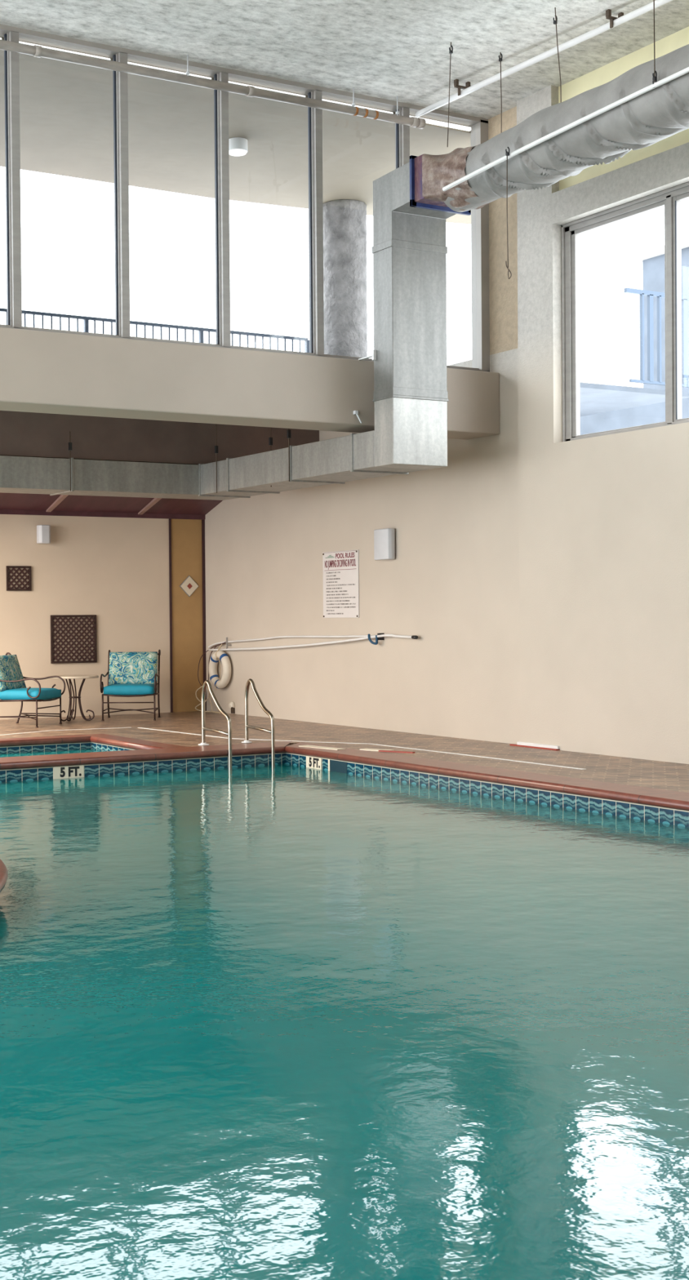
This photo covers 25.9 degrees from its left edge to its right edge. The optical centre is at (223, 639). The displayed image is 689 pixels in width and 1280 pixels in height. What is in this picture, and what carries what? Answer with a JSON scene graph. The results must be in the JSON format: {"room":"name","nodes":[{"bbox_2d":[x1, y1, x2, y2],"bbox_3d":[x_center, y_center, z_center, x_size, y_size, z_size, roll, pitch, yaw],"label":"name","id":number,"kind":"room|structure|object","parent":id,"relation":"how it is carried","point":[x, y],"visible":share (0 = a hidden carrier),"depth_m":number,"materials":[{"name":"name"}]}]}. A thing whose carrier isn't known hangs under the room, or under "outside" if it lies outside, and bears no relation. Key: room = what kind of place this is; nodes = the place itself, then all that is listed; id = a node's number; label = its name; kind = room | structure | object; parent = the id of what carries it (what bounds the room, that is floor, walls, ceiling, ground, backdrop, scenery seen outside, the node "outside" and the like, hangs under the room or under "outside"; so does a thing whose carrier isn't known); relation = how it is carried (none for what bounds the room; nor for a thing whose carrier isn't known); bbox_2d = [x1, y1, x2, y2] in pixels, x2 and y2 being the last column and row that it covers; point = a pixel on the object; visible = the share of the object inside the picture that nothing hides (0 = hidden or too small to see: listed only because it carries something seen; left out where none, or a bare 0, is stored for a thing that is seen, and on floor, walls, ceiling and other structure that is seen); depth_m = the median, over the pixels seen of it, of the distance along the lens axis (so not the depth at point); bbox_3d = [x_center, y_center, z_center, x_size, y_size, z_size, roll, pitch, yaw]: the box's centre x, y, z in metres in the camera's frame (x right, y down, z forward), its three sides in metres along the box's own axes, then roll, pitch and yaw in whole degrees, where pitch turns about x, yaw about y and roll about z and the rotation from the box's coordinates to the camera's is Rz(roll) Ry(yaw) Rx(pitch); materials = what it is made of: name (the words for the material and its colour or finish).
{"room":"indoor swimming pool","nodes":[
{"label":"indoor swimming pool","id":0,"kind":"room"},
{"bbox_2d":[0,514,170,719],"bbox_3d":[-7.809,-0.364,18.191,15.950,3.300,0.200,-1,1,-29],"label":"wall","id":1,"kind":"structure","parent":0,"point":[115,570],"depth_m":21.32,"materials":[{"name":"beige paint"}]},
{"bbox_2d":[5,565,31,591],"bbox_3d":[-2.855,-0.859,20.793,0.364,0.345,0.031,-1,1,-29],"label":"lattice panel","id":2,"kind":"object","parent":1,"relation":"attached to","point":[28,571],"visible":1,"depth_m":20.78,"materials":[{"name":"brown wood"}]},
{"bbox_2d":[36,524,50,543],"bbox_3d":[-2.524,-1.479,20.880,0.174,0.255,0.189,-1,1,-29],"label":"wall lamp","id":3,"kind":"object","parent":1,"relation":"attached to","point":[43,531],"visible":1,"depth_m":20.80,"materials":[{"name":"white plastic"}]},
{"bbox_2d":[49,614,97,663],"bbox_3d":[-2.129,-0.015,21.203,0.702,0.681,0.031,-1,1,-29],"label":"lattice panel","id":4,"kind":"object","parent":1,"relation":"attached to","point":[95,641],"visible":1,"depth_m":21.20,"materials":[{"name":"brown wood"}]},
{"bbox_2d":[0,509,204,519],"bbox_3d":[-7.516,-1.707,18.207,16.520,0.080,0.070,-1,1,-29],"label":"trim","id":5,"kind":"structure","parent":1,"relation":"attached to","point":[20,512],"depth_m":21.35,"materials":[{"name":"brown wood"}]},
{"bbox_2d":[168,518,173,712],"bbox_3d":[-0.779,-0.369,21.960,0.030,2.870,0.030,-1,1,-29],"label":"trim","id":6,"kind":"structure","parent":1,"relation":"attached to","point":[170,519],"depth_m":21.95,"materials":[{"name":"red wood"}]},
{"bbox_2d":[0,492,222,515],"bbox_3d":[-6.787,-2.246,16.924,16.570,1.182,3.270,-1,1,-29],"label":"ceiling","id":7,"kind":"structure","parent":0,"point":[140,505],"depth_m":21.07,"materials":[{"name":"brown paint"}]},
{"bbox_2d":[0,410,319,464],"bbox_3d":[-6.005,-2.437,15.452,16.520,0.700,0.100,-1,1,-29],"label":"ceiling","id":8,"kind":"structure","parent":0,"point":[28,434],"depth_m":18.11,"materials":[{"name":"brown paint"}]},
{"bbox_2d":[171,519,203,711],"bbox_3d":[-0.582,-0.489,22.188,0.570,3.300,0.200,-1,1,-29],"label":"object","id":9,"kind":"object","parent":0,"point":[186,534],"visible":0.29,"depth_m":22.10,"materials":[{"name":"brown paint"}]},
{"bbox_2d":[179,575,198,596],"bbox_3d":[-0.506,-0.798,22.094,0.318,0.318,0.029,-1,1,-29],"label":"plaque","id":10,"kind":"object","parent":9,"relation":"attached to","point":[188,585],"visible":1,"depth_m":22.08,"materials":[{"name":"grey metal"}]},
{"bbox_2d":[0,36,471,224],"bbox_3d":[-4.837,-5.630,14.253,21.500,0.300,3.530,-1,1,-29],"label":"ceiling","id":11,"kind":"structure","parent":0,"point":[66,108],"depth_m":16.51,"materials":[{"name":"paint"}]},
{"bbox_2d":[18,40,110,60],"bbox_3d":[-1.509,-5.541,14.055,0.960,0.040,0.040,-1,1,-29],"label":"recessed light","id":12,"kind":"object","parent":11,"relation":"in","point":[23,42],"visible":0.23,"depth_m":14.05,"materials":[{"name":"white plastic"}]},
{"bbox_2d":[127,62,211,79],"bbox_3d":[-0.546,-5.557,14.587,0.960,0.040,0.040,-1,1,-29],"label":"recessed light","id":13,"kind":"object","parent":11,"relation":"in","point":[130,63],"visible":0.21,"depth_m":14.57,"materials":[{"name":"white plastic"}]},
{"bbox_2d":[228,137,247,155],"bbox_3d":[0.154,-5.487,16.598,0.230,0.145,0.230,-1,1,-29],"label":"ceiling light","id":14,"kind":"object","parent":11,"relation":"attached to","point":[237,146],"visible":0.86,"depth_m":16.50,"materials":[{"name":"white plastic"}]},
{"bbox_2d":[228,148,247,155],"bbox_3d":[0.155,-5.426,16.599,0.216,0.022,0.216,-1,1,-29],"label":"diffuser","id":15,"kind":"object","parent":14,"relation":"attached to","point":[233,152],"depth_m":16.55,"materials":[{"name":"white plastic"}]},
{"bbox_2d":[228,80,305,97],"bbox_3d":[0.416,-5.574,15.120,0.960,0.040,0.040,-1,1,-29],"label":"recessed light","id":16,"kind":"object","parent":11,"relation":"in","point":[233,82],"visible":0.24,"depth_m":15.12,"materials":[{"name":"white plastic"}]},
{"bbox_2d":[322,98,393,114],"bbox_3d":[1.379,-5.591,15.652,0.960,0.040,0.040,-1,1,-29],"label":"recessed light","id":17,"kind":"object","parent":11,"relation":"in","point":[336,102],"visible":0.22,"depth_m":15.65,"materials":[{"name":"white plastic"}]},
{"bbox_2d":[409,115,471,131],"bbox_3d":[2.317,-5.607,16.171,0.905,0.040,0.040,-1,1,-29],"label":"recessed light","id":18,"kind":"object","parent":11,"relation":"in","point":[428,121],"visible":0.56,"depth_m":16.21,"materials":[{"name":"white plastic"}]},
{"bbox_2d":[0,327,499,439],"bbox_3d":[-4.355,-2.451,12.468,16.520,0.670,0.560,-1,1,-29],"label":"balcony wall","id":19,"kind":"structure","parent":0,"point":[41,371],"depth_m":14.48,"materials":[{"name":"paint"}]},
{"bbox_2d":[0,24,489,371],"bbox_3d":[-4.358,-4.200,12.419,16.520,2.750,0.170,-1,1,-29],"label":"window","id":20,"kind":"structure","parent":19,"relation":"attached to","point":[479,126],"depth_m":14.75,"materials":[{"name":"paint"}]},
{"bbox_2d":[0,325,489,372],"bbox_3d":[-4.350,-2.808,12.449,16.520,0.045,0.190,-1,1,-29],"label":"trim","id":21,"kind":"structure","parent":19,"relation":"attached to","point":[0,326],"depth_m":14.60,"materials":[{"name":"grey metal"}]},
{"bbox_2d":[353,410,361,423],"bbox_3d":[1.372,-2.282,15.268,0.043,0.134,0.096,-1,1,-42],"label":"clip","id":22,"kind":"object","parent":19,"relation":"attached to","point":[355,412],"visible":1,"depth_m":15.27,"materials":[{"name":"white plastic"}]},
{"bbox_2d":[358,350,376,359],"bbox_3d":[1.469,-2.889,15.222,0.035,0.100,0.270,-1,1,-29],"label":"bracket","id":23,"kind":"object","parent":19,"relation":"attached to","point":[373,356],"visible":1,"depth_m":15.11,"materials":[{"name":"white metal"}]},
{"bbox_2d":[0,0,688,119],"bbox_3d":[0.140,-5.594,4.635,16.900,0.200,18.080,-1,1,-29],"label":"ceiling","id":24,"kind":"structure","parent":0,"point":[383,49],"depth_m":13.93,"materials":[{"name":"paint"}]},
{"bbox_2d":[186,54,189,75],"bbox_3d":[-0.345,-5.531,14.379,0.024,0.220,0.030,-1,1,-29],"label":"rod","id":25,"kind":"object","parent":24,"relation":"hanging from","point":[188,71],"visible":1,"depth_m":14.38,"materials":[{"name":"white metal"}]},
{"bbox_2d":[0,39,426,128],"bbox_3d":[-4.698,-5.341,12.007,15.560,0.104,0.104,-1,1,-29],"label":"ceiling pipe","id":26,"kind":"object","parent":25,"relation":"hanging from","point":[35,51],"visible":1,"depth_m":14.47,"materials":[{"name":"metal"}]},
{"bbox_2d":[351,87,355,107],"bbox_3d":[1.335,-5.560,15.308,0.024,0.220,0.030,-1,1,-29],"label":"rod","id":27,"kind":"object","parent":24,"relation":"hanging from","point":[353,103],"visible":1,"depth_m":15.30,"materials":[{"name":"white metal"}]},
{"bbox_2d":[395,96,399,115],"bbox_3d":[1.816,-5.568,15.574,0.024,0.220,0.030,-1,1,-29],"label":"rod","id":28,"kind":"object","parent":24,"relation":"hanging from","point":[397,111],"visible":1,"depth_m":15.57,"materials":[{"name":"white metal"}]},
{"bbox_2d":[447,42,453,146],"bbox_3d":[2.139,-5.179,14.158,0.048,0.961,0.106,-1,1,-29],"label":"wire","id":29,"kind":"object","parent":24,"relation":"hanging from","point":[451,51],"visible":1,"depth_m":14.16,"materials":[{"name":"black metal"}]},
{"bbox_2d":[498,52,502,133],"bbox_3d":[2.677,-5.057,14.386,0.047,1.220,0.026,-1,1,-29],"label":"wire","id":30,"kind":"object","parent":24,"relation":"hanging from","point":[501,55],"visible":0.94,"depth_m":14.38,"materials":[{"name":"black metal"}]},
{"bbox_2d":[414,0,672,117],"bbox_3d":[4.928,-5.557,11.155,0.211,0.160,10.862,-1,1,-32],"label":"conduit","id":31,"kind":"object","parent":24,"relation":"attached to","point":[614,21],"visible":0.97,"depth_m":14.13,"materials":[{"name":"metal"}]},
{"bbox_2d":[553,7,561,102],"bbox_3d":[2.985,-5.168,13.309,0.048,0.971,0.086,-1,1,-29],"label":"wire","id":32,"kind":"object","parent":24,"relation":"hanging from","point":[555,22],"visible":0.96,"depth_m":13.31,"materials":[{"name":"black metal"}]},
{"bbox_2d":[652,0,657,88],"bbox_3d":[3.391,-4.990,11.732,0.047,1.285,0.026,-1,1,-29],"label":"wire","id":33,"kind":"object","parent":24,"relation":"hanging from","point":[655,74],"visible":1,"depth_m":11.73,"materials":[{"name":"black metal"}]},
{"bbox_2d":[409,44,688,215],"bbox_3d":[4.290,-4.376,10.719,0.817,0.667,9.092,-1,1,-29],"label":"duct","id":34,"kind":"object","parent":33,"relation":"hanging from","point":[602,123],"visible":0.98,"depth_m":12.85,"materials":[{"name":"silver metal"}]},
{"bbox_2d":[505,146,511,279],"bbox_3d":[2.522,-3.785,13.210,0.053,1.172,0.037,-1,1,-29],"label":"wire","id":35,"kind":"object","parent":34,"relation":"hanging from","point":[507,153],"visible":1,"depth_m":13.21,"materials":[{"name":"black metal"}]},
{"bbox_2d":[0,711,688,792],"bbox_3d":[-1.425,1.444,7.684,16.900,0.300,24.800,-1,1,-29],"label":"floor","id":36,"kind":"structure","parent":0,"point":[673,776],"depth_m":16.72,"materials":[{"name":"tile"}]},
{"bbox_2d":[0,652,65,728],"bbox_3d":[-2.631,0.647,19.568,0.876,0.954,0.765,0,1,19],"label":"armchair","id":37,"kind":"object","parent":36,"relation":"on","point":[12,685],"visible":1,"depth_m":19.44,"materials":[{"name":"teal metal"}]},
{"bbox_2d":[0,654,26,691],"bbox_3d":[-2.846,0.435,19.638,0.232,0.469,0.670,0,1,19],"label":"cushion","id":38,"kind":"object","parent":37,"relation":"on","point":[10,668],"depth_m":19.57,"materials":[{"name":"multicoloured fabric"}]},
{"bbox_2d":[0,688,61,700],"bbox_3d":[-2.536,0.710,19.536,0.580,0.154,0.680,0,1,19],"label":"seat cushion","id":39,"kind":"object","parent":37,"relation":"on","point":[6,694],"depth_m":19.26,"materials":[{"name":"teal fabric"}]},
{"bbox_2d":[0,733,100,746],"bbox_3d":[-6.819,1.278,14.870,12.420,0.102,0.300,-1,1,-29],"label":"coping","id":40,"kind":"object","parent":36,"relation":"on","point":[77,738],"visible":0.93,"depth_m":17.38,"materials":[{"name":"red brick"}]},
{"bbox_2d":[0,742,91,754],"bbox_3d":[-6.897,1.396,14.737,12.150,0.192,0.060,-1,1,-29],"label":"tiles","id":41,"kind":"structure","parent":40,"relation":"attached to","point":[85,745],"depth_m":17.37,"materials":[{"name":"blue tile"}]},
{"bbox_2d":[0,749,104,757],"bbox_3d":[-6.371,1.392,13.816,12.180,0.001,2.120,-1,1,-29],"label":"water","id":42,"kind":"object","parent":36,"relation":"in","point":[18,754],"visible":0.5,"depth_m":17.17,"materials":[{"name":"teal liquid"}]},
{"bbox_2d":[0,727,128,735],"bbox_3d":[-2.731,1.148,18.038,3.667,0.013,0.273,-1,1,-36],"label":"drain","id":43,"kind":"object","parent":36,"relation":"in","point":[114,727],"visible":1,"depth_m":18.62,"materials":[{"name":"white plastic"}]},
{"bbox_2d":[50,675,98,721],"bbox_3d":[-2.028,0.794,20.349,0.650,0.613,0.650,-1,1,-29],"label":"side table","id":44,"kind":"object","parent":36,"relation":"on","point":[69,677],"visible":0.97,"depth_m":20.30,"materials":[{"name":"stone"}]},
{"bbox_2d":[99,649,160,720],"bbox_3d":[-1.274,0.618,20.659,0.765,0.954,0.876,0,1,3],"label":"armchair","id":45,"kind":"object","parent":36,"relation":"on","point":[130,674],"visible":1,"depth_m":20.78,"materials":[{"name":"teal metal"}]},
{"bbox_2d":[103,683,157,695],"bbox_3d":[-1.279,0.683,20.561,0.680,0.154,0.580,0,1,3],"label":"seat cushion","id":46,"kind":"object","parent":45,"relation":"on","point":[112,689],"depth_m":20.28,"materials":[{"name":"teal fabric"}]},
{"bbox_2d":[108,651,157,684],"bbox_3d":[-1.264,0.402,20.881,0.670,0.469,0.232,0,1,3],"label":"cushion","id":47,"kind":"object","parent":45,"relation":"on","point":[124,668],"depth_m":20.81,"materials":[{"name":"multicoloured fabric"}]},
{"bbox_2d":[89,733,185,749],"bbox_3d":[-1.056,1.195,16.971,0.300,0.102,2.200,-1,1,-29],"label":"coping","id":48,"kind":"object","parent":36,"relation":"on","point":[120,741],"visible":0.73,"depth_m":16.84,"materials":[{"name":"red brick"}]},
{"bbox_2d":[91,742,135,751],"bbox_3d":[-1.059,1.313,16.794,0.060,0.192,1.990,-1,1,-29],"label":"tiles","id":49,"kind":"structure","parent":48,"relation":"attached to","point":[97,746],"depth_m":17.26,"materials":[{"name":"blue tile"}]},
{"bbox_2d":[0,741,291,769],"bbox_3d":[-5.108,1.290,13.148,13.747,0.102,0.560,-1,1,-29],"label":"pool coping","id":50,"kind":"object","parent":36,"relation":"on","point":[166,753],"visible":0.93,"depth_m":15.29,"materials":[{"name":"red brick"}]},
{"bbox_2d":[195,685,220,713],"bbox_3d":[-0.183,0.869,21.846,0.108,0.390,0.691,-1,1,-39],"label":"coiled rope","id":51,"kind":"object","parent":36,"relation":"on","point":[202,686],"visible":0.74,"depth_m":21.96,"materials":[{"name":"beige fabric"}]},
{"bbox_2d":[197,641,226,687],"bbox_3d":[-0.131,0.357,21.833,0.100,0.699,0.725,-1,1,-38],"label":"cord","id":52,"kind":"object","parent":51,"relation":"on","point":[224,642],"visible":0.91,"depth_m":22.00,"materials":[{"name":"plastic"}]},
{"bbox_2d":[197,680,231,768],"bbox_3d":[-0.068,1.045,15.972,0.124,1.216,0.848,-1,1,-25],"label":"grab rail","id":53,"kind":"object","parent":36,"relation":"on","point":[206,682],"visible":0.97,"depth_m":15.97,"materials":[{"name":"metal"}]},
{"bbox_2d":[241,678,275,766],"bbox_3d":[0.400,1.037,16.230,0.123,1.216,0.851,-1,1,-23],"label":"grab rail","id":54,"kind":"object","parent":36,"relation":"on","point":[250,681],"visible":0.96,"depth_m":16.22,"materials":[{"name":"metal"}]},
{"bbox_2d":[0,764,688,1279],"bbox_3d":[-2.057,1.496,7.249,13.370,0.001,12.850,-1,1,-29],"label":"pool water","id":55,"kind":"object","parent":36,"relation":"in","point":[280,1021],"visible":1,"depth_m":5.71,"materials":[{"name":"teal liquid"}]},
{"bbox_2d":[137,727,585,769],"bbox_3d":[1.207,1.140,16.285,0.638,0.014,7.037,-1,1,-40],"label":"drain","id":56,"kind":"object","parent":36,"relation":"in","point":[138,727],"visible":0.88,"depth_m":15.78,"materials":[{"name":"white plastic"}]},
{"bbox_2d":[359,747,394,751],"bbox_3d":[1.593,1.143,15.476,0.345,0.016,0.130,0,1,39],"label":"marker","id":57,"kind":"object","parent":36,"relation":"on","point":[366,748],"visible":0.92,"depth_m":15.46,"materials":[{"name":"beige tile"}]},
{"bbox_2d":[378,750,414,753],"bbox_3d":[1.772,1.145,15.255,0.398,0.017,0.050,0,1,36],"label":"marker","id":58,"kind":"object","parent":36,"relation":"on","point":[393,751],"visible":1,"depth_m":15.23,"materials":[{"name":"red tile"}]},
{"bbox_2d":[284,742,688,810],"bbox_3d":[3.857,1.250,10.693,0.440,0.102,13.155,-1,1,-29],"label":"pool coping","id":59,"kind":"object","parent":36,"relation":"on","point":[614,791],"visible":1,"depth_m":12.95,"materials":[{"name":"red brick"}]},
{"bbox_2d":[298,745,346,750],"bbox_3d":[1.046,1.143,15.814,0.130,0.015,0.608,-1,1,-38],"label":"marker","id":60,"kind":"object","parent":59,"relation":"on","point":[308,746],"visible":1,"depth_m":15.78,"materials":[{"name":"beige tile"}]},
{"bbox_3d":[-1.995,2.280,7.606,13.800,1.440,13.400,-1,1,-29],"label":"basin","id":61,"kind":"object","parent":36,"relation":"in","visible":0},
{"bbox_2d":[0,858,8,892],"bbox_3d":[-3.981,1.555,7.988,5.600,0.512,5.600,-1,1,-29],"label":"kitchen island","id":62,"kind":"object","parent":61,"relation":"in","point":[3,871],"visible":1,"depth_m":8.24,"materials":[{"name":"red brick"}]},
{"bbox_2d":[0,752,285,782],"bbox_3d":[-4.855,1.405,13.044,12.595,0.192,0.060,-1,1,-29],"label":"tiles","id":63,"kind":"structure","parent":61,"relation":"attached to","point":[211,762],"depth_m":15.27,"materials":[{"name":"blue tile"}]},
{"bbox_2d":[53,764,84,778],"bbox_3d":[-1.542,1.329,14.836,0.324,0.146,0.010,-1,1,-29],"label":"depth marker","id":64,"kind":"object","parent":63,"relation":"attached to","point":[71,771],"visible":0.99,"depth_m":14.83,"materials":[{"name":"beige tile"}]},
{"bbox_2d":[285,752,688,827],"bbox_3d":[3.799,1.369,10.471,0.060,0.192,12.820,-1,1,-29],"label":"tiles","id":65,"kind":"structure","parent":61,"relation":"attached to","point":[678,817],"depth_m":12.71,"materials":[{"name":"blue tile"}]},
{"bbox_2d":[306,755,321,769],"bbox_3d":[0.942,1.296,15.563,0.010,0.146,0.294,-1,1,-29],"label":"depth marker","id":66,"kind":"object","parent":65,"relation":"attached to","point":[311,762],"visible":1,"depth_m":15.55,"materials":[{"name":"beige tile"}]},
{"bbox_2d":[328,759,346,773],"bbox_3d":[1.169,1.320,15.175,0.028,0.190,0.340,-1,1,-29],"label":"skimmer","id":67,"kind":"object","parent":65,"relation":"attached to","point":[333,766],"visible":0.64,"depth_m":15.17,"materials":[{"name":"teal plastic"}]},
{"bbox_2d":[204,348,519,744],"bbox_3d":[1.521,-0.984,19.197,0.230,4.346,7.460,-1,1,-29],"label":"wall","id":68,"kind":"structure","parent":0,"point":[451,583],"depth_m":18.06,"materials":[{"name":"beige paint"}]},
{"bbox_2d":[201,519,206,711],"bbox_3d":[-0.292,-0.377,22.220,0.034,2.870,0.045,-1,1,-29],"label":"trim","id":69,"kind":"structure","parent":68,"relation":"attached to","point":[202,520],"depth_m":22.20,"materials":[{"name":"red wood"}]},
{"bbox_2d":[208,644,231,689],"bbox_3d":[-0.058,0.384,21.670,0.143,0.687,0.554,-1,1,-29],"label":"life ring","id":70,"kind":"object","parent":68,"relation":"attached to","point":[219,683],"visible":1,"depth_m":21.59,"materials":[{"name":"beige plastic"}]},
{"bbox_2d":[228,701,235,713],"bbox_3d":[0.111,0.971,21.501,0.067,0.170,0.118,-1,1,-29],"label":"wall outlet","id":71,"kind":"object","parent":68,"relation":"attached to","point":[232,704],"visible":1,"depth_m":21.46,"materials":[{"name":"beige plastic"}]},
{"bbox_2d":[208,633,417,650],"bbox_3d":[1.023,0.043,19.762,0.125,0.286,5.174,-1,1,-29],"label":"pole","id":72,"kind":"object","parent":68,"relation":"attached to","point":[380,636],"visible":1,"depth_m":19.45,"materials":[{"name":"white metal"}]},
{"bbox_2d":[322,549,359,617],"bbox_3d":[1.491,-0.708,18.998,0.021,0.850,0.815,-1,1,-29],"label":"sign","id":73,"kind":"object","parent":68,"relation":"attached to","point":[340,568],"visible":1,"depth_m":18.97,"materials":[{"name":"white"}]},
{"bbox_2d":[373,528,395,559],"bbox_3d":[1.944,-1.157,18.046,0.137,0.370,0.336,-1,1,-29],"label":"wall speaker","id":74,"kind":"object","parent":68,"relation":"attached to","point":[384,539],"visible":1,"depth_m":17.94,"materials":[{"name":"white plastic"}]},
{"bbox_2d":[516,84,688,764],"bbox_3d":[7.468,-2.204,8.302,0.330,7.020,17.340,-1,1,-29],"label":"wall","id":75,"kind":"structure","parent":0,"point":[604,520],"depth_m":14.85,"materials":[{"name":"beige paint"}]},
{"bbox_2d":[488,106,518,355],"bbox_3d":[3.112,-4.462,16.211,0.230,2.674,0.760,-1,1,-29],"label":"wall panel","id":76,"kind":"object","parent":75,"relation":"attached to","point":[503,291],"visible":0.21,"depth_m":16.14,"materials":[{"name":"beige paint"}]},
{"bbox_2d":[510,743,559,750],"bbox_3d":[3.258,1.122,15.626,0.050,0.014,0.730,-1,1,-29],"label":"trim","id":77,"kind":"structure","parent":75,"relation":"attached to","point":[513,744],"depth_m":15.60,"materials":[{"name":"red paint"}]},
{"bbox_2d":[516,741,559,749],"bbox_3d":[3.297,1.107,15.596,0.050,0.045,0.640,-1,1,-29],"label":"baseboard","id":78,"kind":"structure","parent":75,"relation":"attached to","point":[519,743],"depth_m":15.56,"materials":[{"name":"white ceramic"}]},
{"bbox_2d":[561,182,688,441],"bbox_3d":[4.797,-3.123,13.129,0.125,2.245,5.190,-1,1,-29],"label":"window","id":79,"kind":"structure","parent":75,"relation":"in","point":[671,198],"depth_m":14.53,"materials":[{"name":"grey metal"}]},
{"bbox_2d":[558,26,688,190],"bbox_3d":[7.617,-5.110,8.045,0.230,1.205,16.800,-1,1,-29],"label":"wall","id":80,"kind":"structure","parent":0,"point":[604,74],"depth_m":14.51,"materials":[{"name":"yellow paint"}]},
{"bbox_2d":[579,382,688,416],"bbox_3d":[-4.787,-2.877,14.767,22.000,0.060,3.870,-1,1,-29],"label":"floor","id":81,"kind":"structure","parent":0,"point":[594,398],"depth_m":18.37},
{"bbox_2d":[0,307,309,352],"bbox_3d":[-6.159,-3.405,15.871,16.684,0.985,0.048,-1,1,-29],"label":"walkway railing","id":82,"kind":"object","parent":81,"relation":"on","point":[86,319],"visible":0.35,"depth_m":18.84,"materials":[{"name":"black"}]},
{"bbox_2d":[323,199,368,357],"bbox_3d":[1.563,-4.321,19.276,0.596,2.575,0.596,-1,1,-29],"label":"stone column","id":83,"kind":"structure","parent":81,"relation":"on","point":[344,220],"depth_m":19.02,"materials":[{"name":"grey stone"}]},
{"bbox_3d":[-5.245,-2.773,14.069,16.520,0.100,3.150,-1,1,-29],"label":"ceiling","id":84,"kind":"structure","parent":0,"visible":0},
{"bbox_2d":[68,431,71,491],"bbox_3d":[-1.806,-2.107,17.584,0.034,0.700,0.030,-1,1,-29],"label":"rod","id":85,"kind":"object","parent":84,"relation":"hanging from","point":[69,442],"visible":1,"depth_m":17.58,"materials":[{"name":"metal"}]},
{"bbox_2d":[214,423,217,493],"bbox_3d":[-0.086,-2.304,18.042,0.034,1.050,0.030,-1,1,-29],"label":"rod","id":86,"kind":"object","parent":84,"relation":"hanging from","point":[215,446],"visible":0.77,"depth_m":18.04,"materials":[{"name":"metal"}]},
{"bbox_2d":[268,427,272,486],"bbox_3d":[0.547,-2.297,17.250,0.034,1.050,0.030,-1,1,-29],"label":"rod","id":87,"kind":"object","parent":84,"relation":"hanging from","point":[270,439],"visible":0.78,"depth_m":17.24,"materials":[{"name":"metal"}]},
{"bbox_2d":[0,161,455,500],"bbox_3d":[-2.811,-3.173,14.908,9.233,2.937,5.110,-1,1,-29],"label":"air duct","id":88,"kind":"object","parent":87,"relation":"hanging from","point":[411,399],"visible":0.97,"depth_m":15.12,"materials":[{"name":"silver metal"}]},
{"bbox_2d":[286,428,290,481],"bbox_3d":[0.727,-2.289,16.572,0.034,1.050,0.030,-1,1,-29],"label":"rod","id":89,"kind":"object","parent":84,"relation":"hanging from","point":[288,432],"visible":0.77,"depth_m":16.57,"materials":[{"name":"metal"}]},
{"label":"outside","id":90,"kind":"structure","parent":0,"visible":0},
{"bbox_2d":[634,238,688,391],"bbox_3d":[10.617,-4.512,25.711,4.600,4.840,5.000,-1,1,-29],"label":"neighbouring building","id":91,"kind":"structure","parent":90,"point":[652,260],"depth_m":26.39,"materials":[{"name":"grey metal"}]},
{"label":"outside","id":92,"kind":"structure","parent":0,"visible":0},
{"bbox_2d":[580,397,688,435],"bbox_3d":[6.352,-2.861,21.284,4.600,1.350,0.250,-1,1,-29],"label":"wall","id":93,"kind":"structure","parent":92,"point":[651,413],"depth_m":20.73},
{"bbox_2d":[624,287,688,387],"bbox_3d":[6.907,-4.274,21.496,2.980,1.300,0.050,-1,1,-29],"label":"balcony railing","id":94,"kind":"object","parent":93,"relation":"on","point":[650,294],"visible":0.69,"depth_m":21.00,"materials":[{"name":"blue"}]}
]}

